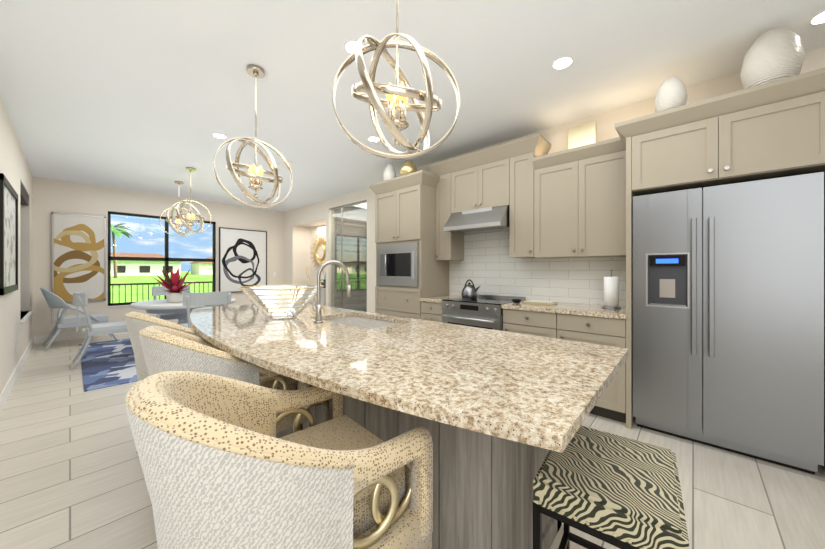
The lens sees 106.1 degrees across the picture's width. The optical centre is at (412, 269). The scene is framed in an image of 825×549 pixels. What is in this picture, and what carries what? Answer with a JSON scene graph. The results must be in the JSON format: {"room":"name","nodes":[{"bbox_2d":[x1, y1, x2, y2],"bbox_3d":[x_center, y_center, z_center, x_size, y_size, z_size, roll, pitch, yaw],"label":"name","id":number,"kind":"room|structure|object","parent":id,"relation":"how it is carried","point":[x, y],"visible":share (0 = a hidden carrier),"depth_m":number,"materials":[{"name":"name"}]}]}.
{"room":"kitchen","nodes":[
{"label":"kitchen","id":0,"kind":"room"},
{"bbox_2d":[0,96,32,393],"bbox_3d":[-4.767,-0.168,3.600,4.900,2.876,0.200,0,0,42],"label":"wall","id":1,"kind":"structure","parent":0,"point":[14,169],"depth_m":3.78,"materials":[{"name":"beige paint"}]},
{"bbox_2d":[0,173,17,294],"bbox_3d":[-4.007,-0.310,3.076,1.170,1.060,0.036,0,0,42],"label":"picture frame","id":2,"kind":"object","parent":1,"relation":"attached to","point":[8,239],"visible":1,"depth_m":3.04,"materials":[{"name":"brown metal"}]},
{"bbox_2d":[0,336,34,411],"bbox_3d":[-4.694,1.205,3.680,4.899,0.130,0.013,0,0,42],"label":"baseboard","id":3,"kind":"structure","parent":1,"relation":"attached to","point":[7,389],"depth_m":3.46,"materials":[{"name":"white"}]},
{"bbox_2d":[20,181,32,322],"bbox_3d":[-5.637,-0.250,4.427,1.400,1.860,0.200,0,0,42],"label":"window","id":4,"kind":"structure","parent":1,"relation":"in","point":[24,198],"depth_m":4.49,"materials":[{"name":"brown metal"}]},
{"bbox_2d":[33,177,282,335],"bbox_3d":[-5.899,-0.168,6.149,0.200,2.876,10.000,0,0,42],"label":"wall","id":5,"kind":"structure","parent":0,"point":[50,196],"depth_m":6.00,"materials":[{"name":"beige paint"}]},
{"bbox_2d":[52,212,105,301],"bbox_3d":[-6.127,-0.220,5.713,0.040,1.600,0.676,0,0,42],"label":"art","id":6,"kind":"object","parent":5,"relation":"attached to","point":[78,252],"visible":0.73,"depth_m":5.69,"materials":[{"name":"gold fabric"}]},
{"bbox_2d":[35,322,177,343],"bbox_3d":[-5.035,1.205,6.943,0.013,0.130,4.360,0,0,42],"label":"baseboard","id":7,"kind":"structure","parent":5,"relation":"attached to","point":[74,335],"depth_m":5.60,"materials":[{"name":"white"}]},
{"bbox_2d":[108,211,214,306],"bbox_3d":[-5.319,-0.212,6.716,0.140,1.865,1.840,0,0,42],"label":"window","id":8,"kind":"structure","parent":5,"relation":"in","point":[167,259],"depth_m":6.55,"materials":[{"name":"brown metal"}]},
{"bbox_2d":[219,227,266,292],"bbox_3d":[-4.237,-0.235,7.800,0.040,1.570,1.109,0,0,42],"label":"art","id":9,"kind":"object","parent":5,"relation":"attached to","point":[242,257],"visible":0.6,"depth_m":7.74,"materials":[{"name":"white paper"}]},
{"bbox_2d":[283,188,375,312],"bbox_3d":[-1.274,-0.168,7.459,4.900,2.876,1.450,0,0,42],"label":"wall","id":10,"kind":"structure","parent":0,"point":[303,226],"depth_m":7.90,"materials":[{"name":"beige paint"}]},
{"bbox_2d":[311,234,325,269],"bbox_3d":[-2.425,-0.470,8.170,1.040,1.032,0.040,0,0,42],"label":"sunburst mirror","id":11,"kind":"object","parent":10,"relation":"attached to","point":[319,249],"visible":0.85,"depth_m":8.20,"materials":[{"name":"gold mirror"}]},
{"bbox_2d":[0,333,824,548],"bbox_3d":[-1.525,1.320,2.190,12.000,0.100,10.000,0,0,42],"label":"floor","id":12,"kind":"structure","parent":0,"point":[71,475],"depth_m":1.86,"materials":[{"name":"beige tile"}]},
{"bbox_2d":[40,288,117,350],"bbox_3d":[-5.763,0.783,5.373,0.707,0.987,0.891,0,0,38],"label":"chair","id":13,"kind":"object","parent":12,"relation":"on","point":[53,301],"visible":0.88,"depth_m":5.09,"materials":[{"name":"grey paint"}]},
{"bbox_2d":[79,338,136,391],"bbox_3d":[-3.724,1.264,5.124,3.000,0.010,2.400,0,0,42],"label":"rug","id":14,"kind":"object","parent":12,"relation":"on","point":[104,364],"visible":0.36,"depth_m":4.13,"materials":[{"name":"blue fabric"}]},
{"bbox_2d":[72,291,127,368],"bbox_3d":[-4.241,0.782,4.345,0.572,0.965,0.710,0,0,42],"label":"dining chair","id":15,"kind":"object","parent":14,"relation":"on","point":[80,299],"visible":0.79,"depth_m":4.08,"materials":[{"name":"grey paint"}]},
{"bbox_2d":[152,285,189,319],"bbox_3d":[-4.304,0.782,5.609,0.710,0.965,0.572,0,0,42],"label":"dining chair","id":16,"kind":"object","parent":14,"relation":"on","point":[158,291],"visible":0.15,"depth_m":5.60,"materials":[{"name":"grey paint"}]},
{"bbox_2d":[130,292,235,323],"bbox_3d":[-3.641,0.835,5.008,1.360,0.891,1.360,0,0,42],"label":"dining table","id":17,"kind":"object","parent":14,"relation":"on","point":[164,306],"visible":0.35,"depth_m":4.53,"materials":[{"name":"white"}]},
{"bbox_2d":[152,268,197,302],"bbox_3d":[-3.662,0.224,4.838,0.759,0.550,0.676,0,0,42],"label":"plant","id":18,"kind":"object","parent":17,"relation":"on","point":[173,284],"visible":0.98,"depth_m":4.75,"materials":[{"name":"red plant"}]},
{"bbox_2d":[179,291,230,327],"bbox_3d":[-2.977,0.782,4.408,0.710,0.965,0.572,0,0,42],"label":"dining chair","id":19,"kind":"object","parent":14,"relation":"on","point":[209,299],"visible":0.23,"depth_m":4.14,"materials":[{"name":"grey paint"}]},
{"bbox_2d":[124,311,201,452],"bbox_3d":[-1.578,0.771,2.202,0.624,1.003,0.686,0,0,37],"label":"stool","id":20,"kind":"object","parent":12,"relation":"on","point":[136,322],"visible":0.17,"depth_m":1.91,"materials":[{"name":"fabric"}]},
{"bbox_2d":[139,326,309,432],"bbox_3d":[-1.000,0.771,1.651,0.624,1.003,0.686,0,0,42],"label":"stool","id":21,"kind":"object","parent":12,"relation":"on","point":[164,349],"visible":0.35,"depth_m":1.37,"materials":[{"name":"fabric"}]},
{"bbox_2d":[125,371,432,548],"bbox_3d":[-0.385,0.771,0.920,0.686,1.003,0.624,0,0,-42],"label":"stool","id":22,"kind":"object","parent":12,"relation":"on","point":[223,466],"visible":0.98,"depth_m":0.67,"materials":[{"name":"fabric"}]},
{"bbox_2d":[310,288,325,305],"bbox_3d":[-2.420,0.855,7.870,1.280,0.830,0.438,0,0,42],"label":"chest","id":23,"kind":"object","parent":12,"relation":"on","point":[323,297],"visible":0.19,"depth_m":7.33,"materials":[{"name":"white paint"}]},
{"bbox_2d":[319,262,325,287],"bbox_3d":[-2.150,0.114,7.633,0.444,0.651,0.221,0,0,42],"label":"orchid plant","id":24,"kind":"object","parent":23,"relation":"on","point":[323,283],"visible":0.44,"depth_m":7.57,"materials":[{"name":"green plant"}]},
{"bbox_2d":[330,200,366,311],"bbox_3d":[-1.383,-0.065,6.630,1.342,2.662,0.055,0,0,42],"label":"glass","id":25,"kind":"object","parent":12,"relation":"on","point":[349,236],"visible":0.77,"depth_m":6.60,"materials":[{"name":"clear glass"}]},
{"bbox_2d":[369,173,412,317],"bbox_3d":[-0.027,0.005,4.467,1.018,2.530,0.687,0,0,42],"label":"tall cabinet","id":26,"kind":"object","parent":12,"relation":"on","point":[394,196],"depth_m":4.26,"materials":[{"name":"beige paint"}]},
{"bbox_2d":[383,163,395,180],"bbox_3d":[-0.333,-1.401,4.550,0.190,0.300,0.190,0,0,42],"label":"decorative vase","id":27,"kind":"object","parent":26,"relation":"on","point":[389,172],"visible":0.69,"depth_m":4.48,"materials":[{"name":"white ceramic"}]},
{"bbox_2d":[377,242,418,286],"bbox_3d":[-0.236,-0.070,4.236,0.779,0.570,0.071,0,0,42],"label":"microwave","id":28,"kind":"object","parent":26,"relation":"in","point":[397,262],"depth_m":4.20,"materials":[{"name":"silver metal"}]},
{"bbox_2d":[400,160,417,175],"bbox_3d":[-0.050,-1.371,4.267,0.250,0.240,0.250,0,0,42],"label":"decorative vase","id":29,"kind":"object","parent":26,"relation":"on","point":[408,166],"visible":0.69,"depth_m":4.17,"materials":[{"name":"gold metal"}]},
{"bbox_2d":[228,352,561,548],"bbox_3d":[-0.514,0.829,2.252,2.815,0.882,0.675,0,0,42],"label":"kitchen island","id":30,"kind":"object","parent":12,"relation":"on","point":[465,515],"depth_m":1.18,"materials":[{"name":"wood"}]},
{"bbox_2d":[190,301,628,511],"bbox_3d":[-0.622,0.371,2.036,3.244,0.032,1.194,0,0,42],"label":"island countertop","id":31,"kind":"structure","parent":30,"relation":"on","point":[493,405],"depth_m":1.19,"materials":[{"name":"beige stone"}]},
{"bbox_2d":[238,285,323,319],"bbox_3d":[-0.957,0.238,2.296,0.584,0.232,0.584,0,0,42],"label":"glass bowl","id":32,"kind":"object","parent":31,"relation":"on","point":[264,299],"visible":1,"depth_m":2.32,"materials":[{"name":"clear glass"}]},
{"bbox_2d":[311,260,351,323],"bbox_3d":[-0.575,0.144,2.175,0.151,0.422,0.258,0,0,42],"label":"faucet","id":33,"kind":"object","parent":31,"relation":"on","point":[318,320],"depth_m":2.10,"materials":[{"name":"silver metal"}]},
{"bbox_2d":[413,162,440,321],"bbox_3d":[0.407,-0.075,4.074,0.432,2.690,0.687,0,0,42],"label":"tall cabinet","id":34,"kind":"object","parent":12,"relation":"on","point":[426,185],"depth_m":4.03,"materials":[{"name":"beige paint"}]},
{"bbox_2d":[441,145,496,329],"bbox_3d":[0.842,-0.075,3.680,0.743,2.690,0.687,0,0,42],"label":"tall cabinet","id":35,"kind":"object","parent":12,"relation":"on","point":[468,181],"depth_m":3.91,"materials":[{"name":"beige paint"}]},
{"bbox_2d":[443,205,519,234],"bbox_3d":[0.841,-0.606,3.802,0.765,0.248,0.507,0,0,42],"label":"range hood","id":36,"kind":"object","parent":35,"relation":"in","point":[491,219],"depth_m":3.67,"materials":[{"name":"silver metal"}]},
{"bbox_2d":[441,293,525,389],"bbox_3d":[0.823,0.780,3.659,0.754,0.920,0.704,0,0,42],"label":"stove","id":37,"kind":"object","parent":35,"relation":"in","point":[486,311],"depth_m":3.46,"materials":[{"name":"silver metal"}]},
{"bbox_2d":[461,279,480,298],"bbox_3d":[0.728,0.232,3.833,0.255,0.233,0.200,0,0,42],"label":"kettle","id":38,"kind":"object","parent":37,"relation":"on","point":[469,291],"visible":1,"depth_m":3.78,"materials":[{"name":"silver metal"}]},
{"bbox_2d":[532,426,688,548],"bbox_3d":[0.633,0.944,0.998,0.356,0.653,0.446,0,0,37],"label":"stool","id":39,"kind":"object","parent":12,"relation":"on","point":[620,492],"visible":0.9,"depth_m":0.89,"materials":[{"name":"fabric"}]},
{"bbox_2d":[497,67,824,467],"bbox_3d":[1.934,-0.075,2.691,2.203,2.690,0.687,0,0,42],"label":"tall cabinet","id":40,"kind":"object","parent":12,"relation":"on","point":[523,219],"depth_m":2.74,"materials":[{"name":"beige paint"}]},
{"bbox_2d":[512,299,520,302],"bbox_3d":[1.128,0.337,3.362,0.100,0.035,0.100,0,0,42],"label":"bowl","id":41,"kind":"object","parent":40,"relation":"on","point":[516,300],"depth_m":3.33,"materials":[{"name":"black metal"}]},
{"bbox_2d":[524,300,557,304],"bbox_3d":[1.346,0.341,3.260,0.280,0.028,0.200,0,0,42],"label":"cutting board","id":42,"kind":"object","parent":40,"relation":"on","point":[539,302],"depth_m":3.22,"materials":[{"name":"beige wood"}]},
{"bbox_2d":[568,121,596,148],"bbox_3d":[1.704,-1.315,3.111,0.290,0.270,0.100,0,0,42],"label":"plaque","id":43,"kind":"object","parent":40,"relation":"on","point":[582,135],"visible":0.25,"depth_m":3.08,"materials":[{"name":"beige"}]},
{"bbox_2d":[602,269,620,308],"bbox_3d":[1.839,0.173,2.867,0.150,0.362,0.150,0,0,42],"label":"paper towel","id":44,"kind":"object","parent":40,"relation":"on","point":[611,292],"visible":1,"depth_m":2.82,"materials":[{"name":"white paper"}]},
{"bbox_2d":[654,77,687,112],"bbox_3d":[1.984,-1.325,2.386,0.200,0.290,0.200,0,0,42],"label":"decorative vase","id":45,"kind":"object","parent":40,"relation":"on","point":[671,93],"visible":0.73,"depth_m":2.32,"materials":[{"name":"white ceramic"}]},
{"bbox_2d":[740,27,804,88],"bbox_3d":[2.362,-1.371,2.043,0.280,0.380,0.280,0,0,42],"label":"decorative vase","id":46,"kind":"object","parent":40,"relation":"on","point":[774,54],"visible":0.77,"depth_m":1.96,"materials":[{"name":"white ceramic"}]},
{"bbox_2d":[633,172,823,474],"bbox_3d":[2.286,0.341,2.360,0.938,1.858,0.647,0,0,42],"label":"fridge","id":47,"kind":"object","parent":12,"relation":"on","point":[728,317],"visible":1,"depth_m":2.10,"materials":[{"name":"silver metal"}]},
{"bbox_2d":[0,0,824,211],"bbox_3d":[-1.525,-1.656,2.190,12.000,0.100,10.000,0,0,42],"label":"ceiling","id":48,"kind":"structure","parent":0,"point":[149,96],"depth_m":2.53,"materials":[{"name":"white paint"}]},
{"bbox_2d":[160,181,196,236],"bbox_3d":[-4.245,-1.101,5.636,0.447,1.010,0.547,0,0,42],"label":"pendant light","id":49,"kind":"object","parent":48,"relation":"hanging from","point":[177,222],"visible":0.83,"depth_m":5.59,"materials":[{"name":"silver metal"}]},
{"bbox_2d":[169,167,210,234],"bbox_3d":[-3.501,-1.081,4.895,0.439,1.050,0.546,0,0,42],"label":"pendant light","id":50,"kind":"object","parent":48,"relation":"hanging from","point":[190,219],"visible":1,"depth_m":4.86,"materials":[{"name":"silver metal"}]},
{"bbox_2d":[212,133,226,138],"bbox_3d":[-2.309,-1.603,3.708,0.151,0.010,0.151,0,0,33],"label":"recessed light","id":51,"kind":"object","parent":48,"relation":"in","point":[217,135],"depth_m":3.69,"materials":[{"name":"white"}]},
{"bbox_2d":[213,64,292,207],"bbox_3d":[-1.257,-1.049,2.486,0.470,1.114,0.577,0,0,42],"label":"pendant light","id":52,"kind":"object","parent":48,"relation":"hanging from","point":[254,174],"visible":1,"depth_m":2.46,"materials":[{"name":"silver metal"}]},
{"bbox_2d":[277,161,296,168],"bbox_3d":[-1.934,-1.600,4.718,0.360,0.010,0.180,0,0,42],"label":"ceiling vent","id":53,"kind":"object","parent":48,"relation":"in","point":[282,165],"visible":0.69,"depth_m":4.70,"materials":[{"name":"white"}]},
{"bbox_2d":[344,40,363,53],"bbox_3d":[-0.416,-1.603,2.238,0.151,0.010,0.151,0,0,36],"label":"recessed light","id":54,"kind":"object","parent":48,"relation":"in","point":[350,46],"depth_m":2.22,"materials":[{"name":"white"}]},
{"bbox_2d":[368,136,379,141],"bbox_3d":[-0.473,-1.603,3.800,0.151,0.010,0.151,0,0,6],"label":"recessed light","id":55,"kind":"object","parent":48,"relation":"in","point":[373,139],"depth_m":3.81,"materials":[{"name":"white"}]},
{"bbox_2d":[332,0,459,159],"bbox_3d":[-0.070,-1.049,1.413,0.468,1.114,0.521,0,0,42],"label":"pendant light","id":56,"kind":"object","parent":48,"relation":"hanging from","point":[403,91],"visible":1,"depth_m":1.37,"materials":[{"name":"silver metal"}]},
{"bbox_2d":[552,56,572,69],"bbox_3d":[1.162,-1.603,2.401,0.151,0.010,0.151,0,0,6],"label":"recessed light","id":57,"kind":"object","parent":48,"relation":"in","point":[564,62],"depth_m":2.40,"materials":[{"name":"white"}]},
{"bbox_2d":[809,10,824,24],"bbox_3d":[2.614,-1.603,1.950,0.151,0.010,0.151,0,0,36],"label":"recessed light","id":58,"kind":"object","parent":48,"relation":"in","point":[819,18],"depth_m":1.98,"materials":[{"name":"white"}]},
{"bbox_2d":[416,47,824,173],"bbox_3d":[2.499,-0.168,2.985,6.700,2.876,0.500,0,0,42],"label":"wall","id":59,"kind":"structure","parent":0,"point":[556,137],"depth_m":3.00,"materials":[{"name":"beige paint"}]},
{"label":"outside","id":60,"kind":"structure","parent":0,"visible":0},
{"bbox_2d":[111,223,211,302],"bbox_3d":[-151.507,-3.751,137.129,391.300,11.042,600.000,0,0,42],"label":"outdoor scenery","id":61,"kind":"structure","parent":60,"point":[144,286],"depth_m":60.94,"materials":[{"name":"green"}]}
]}

